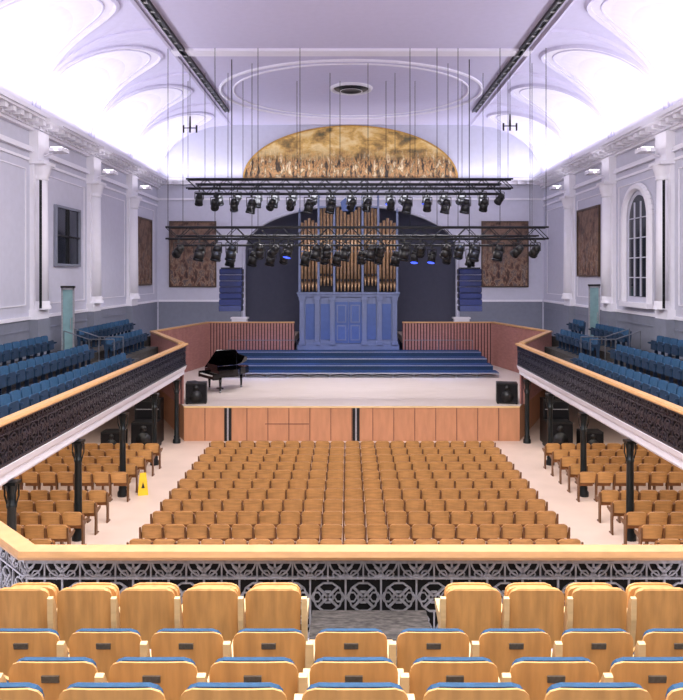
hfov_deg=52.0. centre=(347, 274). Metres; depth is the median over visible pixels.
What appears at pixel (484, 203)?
spotlight
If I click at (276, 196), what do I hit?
spotlight
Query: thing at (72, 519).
seats
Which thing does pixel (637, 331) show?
handrail
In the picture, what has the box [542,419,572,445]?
subwoofer
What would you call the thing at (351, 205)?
spotlight
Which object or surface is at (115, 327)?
seats
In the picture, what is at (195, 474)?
seats
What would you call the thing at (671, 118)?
crown molding
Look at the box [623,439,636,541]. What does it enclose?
column
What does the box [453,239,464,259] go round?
spotlight
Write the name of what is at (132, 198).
pilaster
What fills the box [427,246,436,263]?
spotlight
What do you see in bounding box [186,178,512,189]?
lighting truss
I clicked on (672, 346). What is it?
seats
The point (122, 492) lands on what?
column
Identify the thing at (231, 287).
speaker
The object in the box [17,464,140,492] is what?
seats
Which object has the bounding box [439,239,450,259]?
spotlight
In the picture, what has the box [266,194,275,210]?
spotlight
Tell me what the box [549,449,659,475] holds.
seats
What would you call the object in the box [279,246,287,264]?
spotlight
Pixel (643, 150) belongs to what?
wall light
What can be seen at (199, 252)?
spotlight
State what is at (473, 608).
seats
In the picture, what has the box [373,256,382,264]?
spotlight
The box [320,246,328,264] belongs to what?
spotlight
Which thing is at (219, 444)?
seats
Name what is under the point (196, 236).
lighting truss
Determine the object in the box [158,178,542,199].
crown molding
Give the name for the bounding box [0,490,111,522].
seats
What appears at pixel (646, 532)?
seats
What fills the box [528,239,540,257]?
spotlight
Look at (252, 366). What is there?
stage riser
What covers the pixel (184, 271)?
painting
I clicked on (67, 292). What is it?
door
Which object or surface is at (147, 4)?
track
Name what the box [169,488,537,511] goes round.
seats
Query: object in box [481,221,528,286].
painting
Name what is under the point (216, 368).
grand piano
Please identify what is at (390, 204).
spotlight
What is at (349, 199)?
spotlight
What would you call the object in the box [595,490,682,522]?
seats
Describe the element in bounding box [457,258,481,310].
speaker
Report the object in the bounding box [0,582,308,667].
seats
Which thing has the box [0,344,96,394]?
seats
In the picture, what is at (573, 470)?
seats
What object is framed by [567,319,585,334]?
seats
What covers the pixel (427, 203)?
spotlight
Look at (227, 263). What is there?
spotlight
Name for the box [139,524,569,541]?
seats
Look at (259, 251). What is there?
spotlight
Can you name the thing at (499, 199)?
spotlight
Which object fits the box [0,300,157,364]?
trim
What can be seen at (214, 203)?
spotlight
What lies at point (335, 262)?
spotlight
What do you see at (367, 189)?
spotlight
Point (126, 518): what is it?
floor
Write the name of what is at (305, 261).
spotlight
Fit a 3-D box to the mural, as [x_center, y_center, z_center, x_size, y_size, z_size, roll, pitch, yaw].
[0.150,-7.350,41.923,12.900,3.240,0.133,0,0,0]
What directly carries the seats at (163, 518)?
on the floor at (126, 518)
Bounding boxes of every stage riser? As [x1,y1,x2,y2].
[203,370,499,377]
[227,363,492,374]
[229,340,480,355]
[243,356,486,362]
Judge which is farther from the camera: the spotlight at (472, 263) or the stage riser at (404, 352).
the stage riser at (404, 352)
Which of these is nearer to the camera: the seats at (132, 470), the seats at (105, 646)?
the seats at (105, 646)
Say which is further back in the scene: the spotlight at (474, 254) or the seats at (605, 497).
the spotlight at (474, 254)
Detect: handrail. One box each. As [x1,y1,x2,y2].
[63,331,114,355]
[74,329,123,360]
[580,329,629,360]
[590,331,640,355]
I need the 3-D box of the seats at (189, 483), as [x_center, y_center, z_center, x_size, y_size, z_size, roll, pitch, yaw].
[0.150,6.070,19.517,9.728,0.860,0.395,0,0,0]
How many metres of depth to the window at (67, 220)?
28.37 m
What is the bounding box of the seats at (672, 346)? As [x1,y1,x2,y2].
[647,336,682,358]
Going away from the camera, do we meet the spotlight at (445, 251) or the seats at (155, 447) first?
the seats at (155, 447)
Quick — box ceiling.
[0,0,682,171]
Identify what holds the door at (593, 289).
on the floor at (554, 351)
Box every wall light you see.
[44,147,68,156]
[98,170,117,177]
[135,186,151,191]
[549,186,565,191]
[585,170,604,177]
[635,147,659,156]
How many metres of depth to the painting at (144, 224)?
39.18 m
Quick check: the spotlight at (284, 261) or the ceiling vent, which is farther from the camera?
the ceiling vent
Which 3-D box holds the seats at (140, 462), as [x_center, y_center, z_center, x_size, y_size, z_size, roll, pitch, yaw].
[-8.100,6.070,21.898,3.608,0.860,0.395,0,0,0]
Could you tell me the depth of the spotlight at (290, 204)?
30.73 m
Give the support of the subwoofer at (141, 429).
on the floor at (126, 518)
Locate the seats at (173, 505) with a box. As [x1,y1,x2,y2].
[160,499,547,533]
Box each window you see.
[54,204,80,266]
[619,182,653,308]
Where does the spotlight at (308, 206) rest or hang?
hanging from the lighting truss at (197, 184)
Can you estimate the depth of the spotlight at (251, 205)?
30.66 m
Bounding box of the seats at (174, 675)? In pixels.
[0,657,682,699]
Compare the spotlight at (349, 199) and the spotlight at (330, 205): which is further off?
the spotlight at (349, 199)
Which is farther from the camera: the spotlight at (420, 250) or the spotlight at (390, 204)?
the spotlight at (390, 204)
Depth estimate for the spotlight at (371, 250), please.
27.26 m
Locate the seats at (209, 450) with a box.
[204,447,501,459]
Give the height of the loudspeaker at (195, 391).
0.820 m
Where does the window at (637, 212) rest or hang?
in the wall at (555, 216)
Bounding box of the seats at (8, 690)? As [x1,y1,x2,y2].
[0,682,682,699]
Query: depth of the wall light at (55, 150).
25.40 m
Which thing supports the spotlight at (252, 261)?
hanging from the lighting truss at (196, 236)
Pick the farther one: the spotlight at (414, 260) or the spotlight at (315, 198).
the spotlight at (315, 198)
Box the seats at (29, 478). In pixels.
[2,472,131,501]
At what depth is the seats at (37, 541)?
14.94 m
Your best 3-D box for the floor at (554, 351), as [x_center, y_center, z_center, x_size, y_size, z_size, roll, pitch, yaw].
[9.160,3.425,26.025,5.120,0.950,31.850,0,0,0]
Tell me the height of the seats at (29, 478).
0.860 m
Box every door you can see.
[60,286,74,350]
[588,284,599,337]
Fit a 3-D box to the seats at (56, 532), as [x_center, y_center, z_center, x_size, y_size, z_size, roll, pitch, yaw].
[-8.100,6.070,15.947,3.608,0.860,0.395,0,0,0]
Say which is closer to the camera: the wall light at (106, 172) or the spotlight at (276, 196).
the wall light at (106, 172)
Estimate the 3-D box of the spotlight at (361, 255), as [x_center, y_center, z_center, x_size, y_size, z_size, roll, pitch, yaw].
[0.584,-0.826,29.441,0.429,0.808,0.523,0,0,5]
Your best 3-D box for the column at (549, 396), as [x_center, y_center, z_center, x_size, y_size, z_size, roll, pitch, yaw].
[6.930,5.280,24.000,0.306,2.440,0.306,0,0,0]
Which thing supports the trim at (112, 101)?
attached to the wall at (12, 177)
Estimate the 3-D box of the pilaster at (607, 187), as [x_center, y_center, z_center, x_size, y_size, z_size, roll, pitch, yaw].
[11.450,-1.360,31.100,1.000,8.520,1.100,0,0,0]
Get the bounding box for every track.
[140,0,228,112]
[472,0,564,112]
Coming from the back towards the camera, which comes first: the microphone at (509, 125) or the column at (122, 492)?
the microphone at (509, 125)
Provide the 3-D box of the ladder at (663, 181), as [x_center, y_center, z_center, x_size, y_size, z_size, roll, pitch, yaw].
[11.300,-1.100,25.050,0.040,4.600,0.130,0,0,0]
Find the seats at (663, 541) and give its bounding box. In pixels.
[650,538,682,544]
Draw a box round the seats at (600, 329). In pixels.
[589,324,631,347]
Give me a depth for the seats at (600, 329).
28.24 m
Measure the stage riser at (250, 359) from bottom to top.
0.724 m
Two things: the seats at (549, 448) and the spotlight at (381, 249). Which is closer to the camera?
the seats at (549, 448)
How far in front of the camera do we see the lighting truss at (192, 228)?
27.36 m
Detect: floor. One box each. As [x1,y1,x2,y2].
[0,336,183,484]
[0,390,682,544]
[150,610,552,666]
[295,331,401,341]
[519,336,682,467]
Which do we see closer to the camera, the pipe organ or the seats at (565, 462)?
the seats at (565, 462)
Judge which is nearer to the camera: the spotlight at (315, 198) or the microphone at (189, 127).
the microphone at (189, 127)
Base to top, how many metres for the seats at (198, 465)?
0.860 m
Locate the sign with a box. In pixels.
[138,472,147,495]
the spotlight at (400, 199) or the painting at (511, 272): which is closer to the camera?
the spotlight at (400, 199)
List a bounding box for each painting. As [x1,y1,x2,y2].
[138,216,151,285]
[169,221,215,286]
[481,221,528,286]
[576,204,600,276]
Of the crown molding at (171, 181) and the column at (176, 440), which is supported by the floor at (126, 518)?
the column at (176, 440)
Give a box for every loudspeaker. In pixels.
[185,381,206,403]
[496,381,517,403]
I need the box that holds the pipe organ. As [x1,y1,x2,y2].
[297,195,399,349]
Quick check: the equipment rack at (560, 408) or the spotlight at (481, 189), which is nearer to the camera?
the equipment rack at (560, 408)
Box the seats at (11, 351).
[0,336,56,365]
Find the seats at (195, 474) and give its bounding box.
[185,470,521,483]
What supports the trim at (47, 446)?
attached to the floor at (149, 351)
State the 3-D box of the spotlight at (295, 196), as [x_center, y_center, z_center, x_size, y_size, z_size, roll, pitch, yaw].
[-2.540,-3.546,32.139,0.429,0.808,0.523,0,0,-15]
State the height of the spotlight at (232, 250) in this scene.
0.896 m
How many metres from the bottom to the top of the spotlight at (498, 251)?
0.896 m
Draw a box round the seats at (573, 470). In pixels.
[565,464,682,492]
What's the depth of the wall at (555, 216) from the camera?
32.83 m
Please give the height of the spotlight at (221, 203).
0.808 m
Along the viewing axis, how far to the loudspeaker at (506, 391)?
27.78 m
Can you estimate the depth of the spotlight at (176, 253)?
27.32 m
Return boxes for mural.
[243,125,457,177]
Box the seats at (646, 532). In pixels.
[634,524,682,544]
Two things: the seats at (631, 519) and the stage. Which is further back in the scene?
the stage
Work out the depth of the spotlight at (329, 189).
32.02 m
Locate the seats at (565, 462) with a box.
[557,456,672,483]
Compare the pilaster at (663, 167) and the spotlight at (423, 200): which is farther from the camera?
the spotlight at (423, 200)
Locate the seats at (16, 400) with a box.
[0,353,134,417]
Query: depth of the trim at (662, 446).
17.74 m
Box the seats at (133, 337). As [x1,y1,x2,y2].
[103,329,148,358]
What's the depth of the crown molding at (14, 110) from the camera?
27.82 m
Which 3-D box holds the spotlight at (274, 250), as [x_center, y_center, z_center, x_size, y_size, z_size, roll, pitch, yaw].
[-2.911,-1.024,27.425,0.587,0.751,0.373,0,0,43]
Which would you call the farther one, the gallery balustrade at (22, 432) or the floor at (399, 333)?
the floor at (399, 333)
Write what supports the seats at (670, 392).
on the floor at (554, 351)
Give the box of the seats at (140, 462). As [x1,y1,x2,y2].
[38,456,147,483]
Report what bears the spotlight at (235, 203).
hanging from the lighting truss at (197, 184)
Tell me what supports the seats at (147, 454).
on the floor at (126, 518)
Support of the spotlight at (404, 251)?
hanging from the lighting truss at (192, 228)
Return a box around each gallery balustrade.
[0,343,187,468]
[0,521,682,637]
[515,343,682,453]
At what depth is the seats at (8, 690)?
2.97 m
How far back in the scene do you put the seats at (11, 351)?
22.28 m
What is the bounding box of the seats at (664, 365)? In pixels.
[607,344,682,385]
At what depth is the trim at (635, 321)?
29.35 m
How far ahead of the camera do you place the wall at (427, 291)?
42.00 m
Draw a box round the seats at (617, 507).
[607,500,682,534]
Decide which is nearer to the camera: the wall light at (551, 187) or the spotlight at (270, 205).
the spotlight at (270, 205)
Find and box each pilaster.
[29,118,62,355]
[86,146,111,340]
[126,166,146,330]
[554,166,575,330]
[590,146,616,340]
[641,118,675,355]
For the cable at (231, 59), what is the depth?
28.99 m
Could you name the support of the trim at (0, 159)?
attached to the wall at (12, 177)
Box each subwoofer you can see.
[101,429,127,445]
[131,419,161,445]
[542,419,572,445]
[576,429,603,444]
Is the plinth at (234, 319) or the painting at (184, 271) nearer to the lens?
the plinth at (234, 319)
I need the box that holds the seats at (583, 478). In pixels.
[574,472,682,501]
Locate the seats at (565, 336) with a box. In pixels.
[553,329,600,358]
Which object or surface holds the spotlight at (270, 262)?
hanging from the lighting truss at (196, 236)
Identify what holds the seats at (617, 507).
on the floor at (126, 518)
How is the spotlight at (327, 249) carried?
hanging from the lighting truss at (192, 228)
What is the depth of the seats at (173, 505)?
17.60 m
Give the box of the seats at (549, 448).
[542,443,647,468]
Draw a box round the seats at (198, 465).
[192,461,513,474]
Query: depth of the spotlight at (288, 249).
27.29 m
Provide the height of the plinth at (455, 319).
1.100 m
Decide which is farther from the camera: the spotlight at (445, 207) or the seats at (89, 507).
the spotlight at (445, 207)
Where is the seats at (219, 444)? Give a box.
[209,441,495,454]
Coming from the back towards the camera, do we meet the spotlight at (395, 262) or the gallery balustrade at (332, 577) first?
the spotlight at (395, 262)
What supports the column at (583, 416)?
on the floor at (126, 518)
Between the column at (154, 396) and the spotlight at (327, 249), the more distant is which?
the spotlight at (327, 249)
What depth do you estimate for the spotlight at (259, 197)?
31.96 m
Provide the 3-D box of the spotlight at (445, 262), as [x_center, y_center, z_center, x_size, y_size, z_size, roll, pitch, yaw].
[4.168,-0.826,29.441,0.429,0.808,0.523,0,0,1]
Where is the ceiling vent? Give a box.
[330,82,372,94]
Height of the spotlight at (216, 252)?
0.896 m
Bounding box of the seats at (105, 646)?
[0,628,682,693]
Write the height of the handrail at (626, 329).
1.269 m
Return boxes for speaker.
[219,261,243,310]
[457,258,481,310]
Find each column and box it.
[2,479,20,531]
[71,439,84,541]
[117,412,128,496]
[150,393,158,465]
[173,379,180,443]
[523,379,530,443]
[545,393,554,465]
[578,412,588,496]
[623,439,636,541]
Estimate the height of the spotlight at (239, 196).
0.751 m
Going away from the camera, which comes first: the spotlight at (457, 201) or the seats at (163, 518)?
the seats at (163, 518)
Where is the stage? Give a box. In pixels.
[157,365,544,440]
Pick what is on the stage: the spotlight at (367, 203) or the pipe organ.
the pipe organ
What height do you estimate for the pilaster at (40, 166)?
8.520 m
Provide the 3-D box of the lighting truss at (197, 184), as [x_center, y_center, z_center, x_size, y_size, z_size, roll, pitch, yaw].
[0.022,-3.800,31.000,13.480,0.496,0.486,0,0,0]
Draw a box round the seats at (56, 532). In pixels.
[6,524,74,544]
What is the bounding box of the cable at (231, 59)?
[231,59,231,237]
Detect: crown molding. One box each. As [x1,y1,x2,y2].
[0,88,167,206]
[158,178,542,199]
[534,100,682,206]
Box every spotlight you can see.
[172,239,183,257]
[192,239,205,261]
[194,189,203,205]
[210,194,218,210]
[210,239,221,261]
[215,189,223,205]
[225,239,237,261]
[225,249,234,266]
[229,194,238,211]
[233,189,241,201]
[245,194,256,213]
[247,246,256,266]
[252,189,262,207]
[254,239,264,259]
[265,246,276,266]
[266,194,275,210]
[267,239,279,257]
[269,189,279,208]
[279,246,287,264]
[282,239,292,258]
[286,194,294,210]
[288,189,296,205]
[299,246,311,266]
[303,194,313,213]
[309,239,321,261]
[310,189,317,205]
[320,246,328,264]
[322,239,331,259]
[325,194,335,213]
[326,189,334,201]
[331,246,340,266]
[339,239,350,261]
[346,189,354,204]
[346,194,356,210]
[357,246,366,264]
[361,189,370,206]
[362,194,371,211]
[364,239,376,261]
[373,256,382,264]
[375,239,385,257]
[385,189,393,204]
[387,194,394,210]
[390,246,399,266]
[398,189,407,204]
[398,239,410,261]
[401,194,412,214]
[410,246,418,263]
[415,239,425,257]
[422,189,430,204]
[423,194,431,211]
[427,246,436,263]
[437,189,447,204]
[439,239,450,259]
[440,194,450,213]
[442,249,451,264]
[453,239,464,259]
[455,189,464,204]
[460,194,470,213]
[465,246,474,266]
[468,239,479,261]
[478,189,486,205]
[479,194,488,211]
[492,239,504,261]
[494,189,504,204]
[510,239,523,257]
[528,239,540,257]
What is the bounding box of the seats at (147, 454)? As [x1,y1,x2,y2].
[52,449,155,475]
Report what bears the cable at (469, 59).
hanging from the ceiling
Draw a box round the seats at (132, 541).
[126,539,583,544]
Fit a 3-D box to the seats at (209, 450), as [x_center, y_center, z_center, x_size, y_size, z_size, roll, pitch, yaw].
[0.150,6.070,23.058,9.728,0.860,0.395,0,0,0]
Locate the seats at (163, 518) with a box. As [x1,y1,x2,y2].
[150,511,558,539]
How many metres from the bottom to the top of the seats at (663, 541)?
0.860 m
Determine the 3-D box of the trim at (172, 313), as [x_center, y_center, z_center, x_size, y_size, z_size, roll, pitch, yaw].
[0.150,2.540,41.960,23.000,2.120,0.080,0,0,0]
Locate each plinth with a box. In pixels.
[230,317,248,321]
[452,317,470,321]
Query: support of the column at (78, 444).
on the floor at (126, 518)
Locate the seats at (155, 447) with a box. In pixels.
[58,443,162,468]
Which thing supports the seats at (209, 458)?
on the floor at (126, 518)
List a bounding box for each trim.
[0,0,672,172]
[0,159,153,307]
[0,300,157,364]
[0,365,186,486]
[158,300,542,328]
[242,203,458,316]
[517,365,682,469]
[543,300,682,359]
[547,167,682,305]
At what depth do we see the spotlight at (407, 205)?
30.67 m
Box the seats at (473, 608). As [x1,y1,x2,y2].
[435,582,682,648]
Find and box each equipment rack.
[135,397,163,440]
[540,397,568,441]
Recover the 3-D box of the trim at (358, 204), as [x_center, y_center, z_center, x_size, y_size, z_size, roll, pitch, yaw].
[0.150,-0.800,41.950,13.000,7.000,0.173,0,0,0]
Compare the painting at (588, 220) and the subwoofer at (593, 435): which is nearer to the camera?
the subwoofer at (593, 435)
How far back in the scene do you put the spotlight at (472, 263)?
29.34 m
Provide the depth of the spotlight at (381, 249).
27.32 m
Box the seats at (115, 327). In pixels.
[76,319,135,347]
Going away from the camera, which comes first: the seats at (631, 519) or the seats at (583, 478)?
the seats at (631, 519)
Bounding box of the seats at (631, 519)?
[620,512,682,544]
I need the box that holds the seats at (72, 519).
[0,512,88,544]
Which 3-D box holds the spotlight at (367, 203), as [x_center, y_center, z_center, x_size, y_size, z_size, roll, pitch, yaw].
[0.839,-3.156,30.839,0.429,0.808,0.523,0,0,-18]
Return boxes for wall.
[0,118,156,319]
[150,322,294,403]
[157,125,543,349]
[402,322,552,403]
[544,128,682,316]
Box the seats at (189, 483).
[177,478,529,499]
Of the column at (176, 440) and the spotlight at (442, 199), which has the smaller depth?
the column at (176, 440)
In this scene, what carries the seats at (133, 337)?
on the floor at (149, 351)
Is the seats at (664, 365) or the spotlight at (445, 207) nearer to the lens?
the seats at (664, 365)
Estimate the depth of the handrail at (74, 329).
25.98 m
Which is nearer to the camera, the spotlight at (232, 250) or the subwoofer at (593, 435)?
the subwoofer at (593, 435)
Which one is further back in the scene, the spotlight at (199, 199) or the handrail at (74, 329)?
the spotlight at (199, 199)
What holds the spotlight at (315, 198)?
hanging from the lighting truss at (302, 180)
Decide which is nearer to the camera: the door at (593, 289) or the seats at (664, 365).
the seats at (664, 365)
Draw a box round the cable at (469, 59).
[469,59,469,242]
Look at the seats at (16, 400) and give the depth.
18.31 m
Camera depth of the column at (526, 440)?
27.02 m
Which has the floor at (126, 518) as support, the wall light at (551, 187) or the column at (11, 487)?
the column at (11, 487)
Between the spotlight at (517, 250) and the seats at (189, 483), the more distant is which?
the spotlight at (517, 250)
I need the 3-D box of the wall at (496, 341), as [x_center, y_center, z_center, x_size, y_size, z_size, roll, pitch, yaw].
[7.394,3.895,34.625,5.150,2.450,13.038,0,0,-17]
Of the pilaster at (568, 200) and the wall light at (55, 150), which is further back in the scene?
the pilaster at (568, 200)
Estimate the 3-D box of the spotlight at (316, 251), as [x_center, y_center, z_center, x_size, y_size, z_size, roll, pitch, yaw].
[-1.292,-0.952,27.399,0.455,0.896,0.433,0,0,36]
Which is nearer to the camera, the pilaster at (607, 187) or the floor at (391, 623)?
the floor at (391, 623)
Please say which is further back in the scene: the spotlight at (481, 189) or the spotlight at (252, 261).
the spotlight at (481, 189)
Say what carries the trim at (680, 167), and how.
attached to the wall at (555, 216)
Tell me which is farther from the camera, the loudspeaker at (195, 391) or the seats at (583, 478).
the loudspeaker at (195, 391)
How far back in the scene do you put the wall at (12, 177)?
27.49 m
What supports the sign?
on the floor at (126, 518)
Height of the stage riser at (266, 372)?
0.264 m
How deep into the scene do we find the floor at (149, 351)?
21.15 m
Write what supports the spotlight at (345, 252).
hanging from the lighting truss at (192, 228)
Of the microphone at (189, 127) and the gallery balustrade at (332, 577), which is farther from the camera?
the microphone at (189, 127)
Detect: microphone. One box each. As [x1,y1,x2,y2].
[183,116,196,132]
[503,114,516,130]
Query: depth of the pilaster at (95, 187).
30.86 m
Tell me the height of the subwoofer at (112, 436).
0.750 m
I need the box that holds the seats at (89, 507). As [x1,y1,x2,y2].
[0,500,100,534]
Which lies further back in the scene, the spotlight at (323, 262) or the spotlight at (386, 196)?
the spotlight at (386, 196)
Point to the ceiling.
(32, 32)
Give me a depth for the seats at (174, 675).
3.61 m
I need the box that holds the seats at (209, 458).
[198,454,507,470]
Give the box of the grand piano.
[199,349,248,392]
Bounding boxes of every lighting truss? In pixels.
[165,226,548,239]
[176,235,538,246]
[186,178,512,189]
[195,183,501,194]
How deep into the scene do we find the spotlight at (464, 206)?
30.66 m
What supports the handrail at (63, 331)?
on the floor at (149, 351)
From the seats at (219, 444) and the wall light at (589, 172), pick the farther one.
the wall light at (589, 172)
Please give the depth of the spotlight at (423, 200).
32.03 m
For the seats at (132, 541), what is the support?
on the floor at (126, 518)
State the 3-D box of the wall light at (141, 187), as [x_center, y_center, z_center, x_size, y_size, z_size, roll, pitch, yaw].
[-10.714,-4.481,36.585,0.808,0.319,0.630,0,0,0]
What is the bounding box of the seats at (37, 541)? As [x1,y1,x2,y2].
[29,538,59,544]
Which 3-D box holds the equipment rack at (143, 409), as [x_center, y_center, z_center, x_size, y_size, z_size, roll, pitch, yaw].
[-7.750,5.650,27.280,1.000,1.700,0.540,0,0,0]
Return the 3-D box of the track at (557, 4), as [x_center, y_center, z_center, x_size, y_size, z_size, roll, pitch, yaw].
[6.900,-8.925,22.100,0.240,0.130,32.200,0,0,0]
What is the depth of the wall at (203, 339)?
39.87 m
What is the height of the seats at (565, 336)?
0.860 m
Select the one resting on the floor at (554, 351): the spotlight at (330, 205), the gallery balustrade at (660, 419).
the gallery balustrade at (660, 419)
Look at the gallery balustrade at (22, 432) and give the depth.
16.46 m
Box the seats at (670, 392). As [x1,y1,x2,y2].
[570,353,682,406]

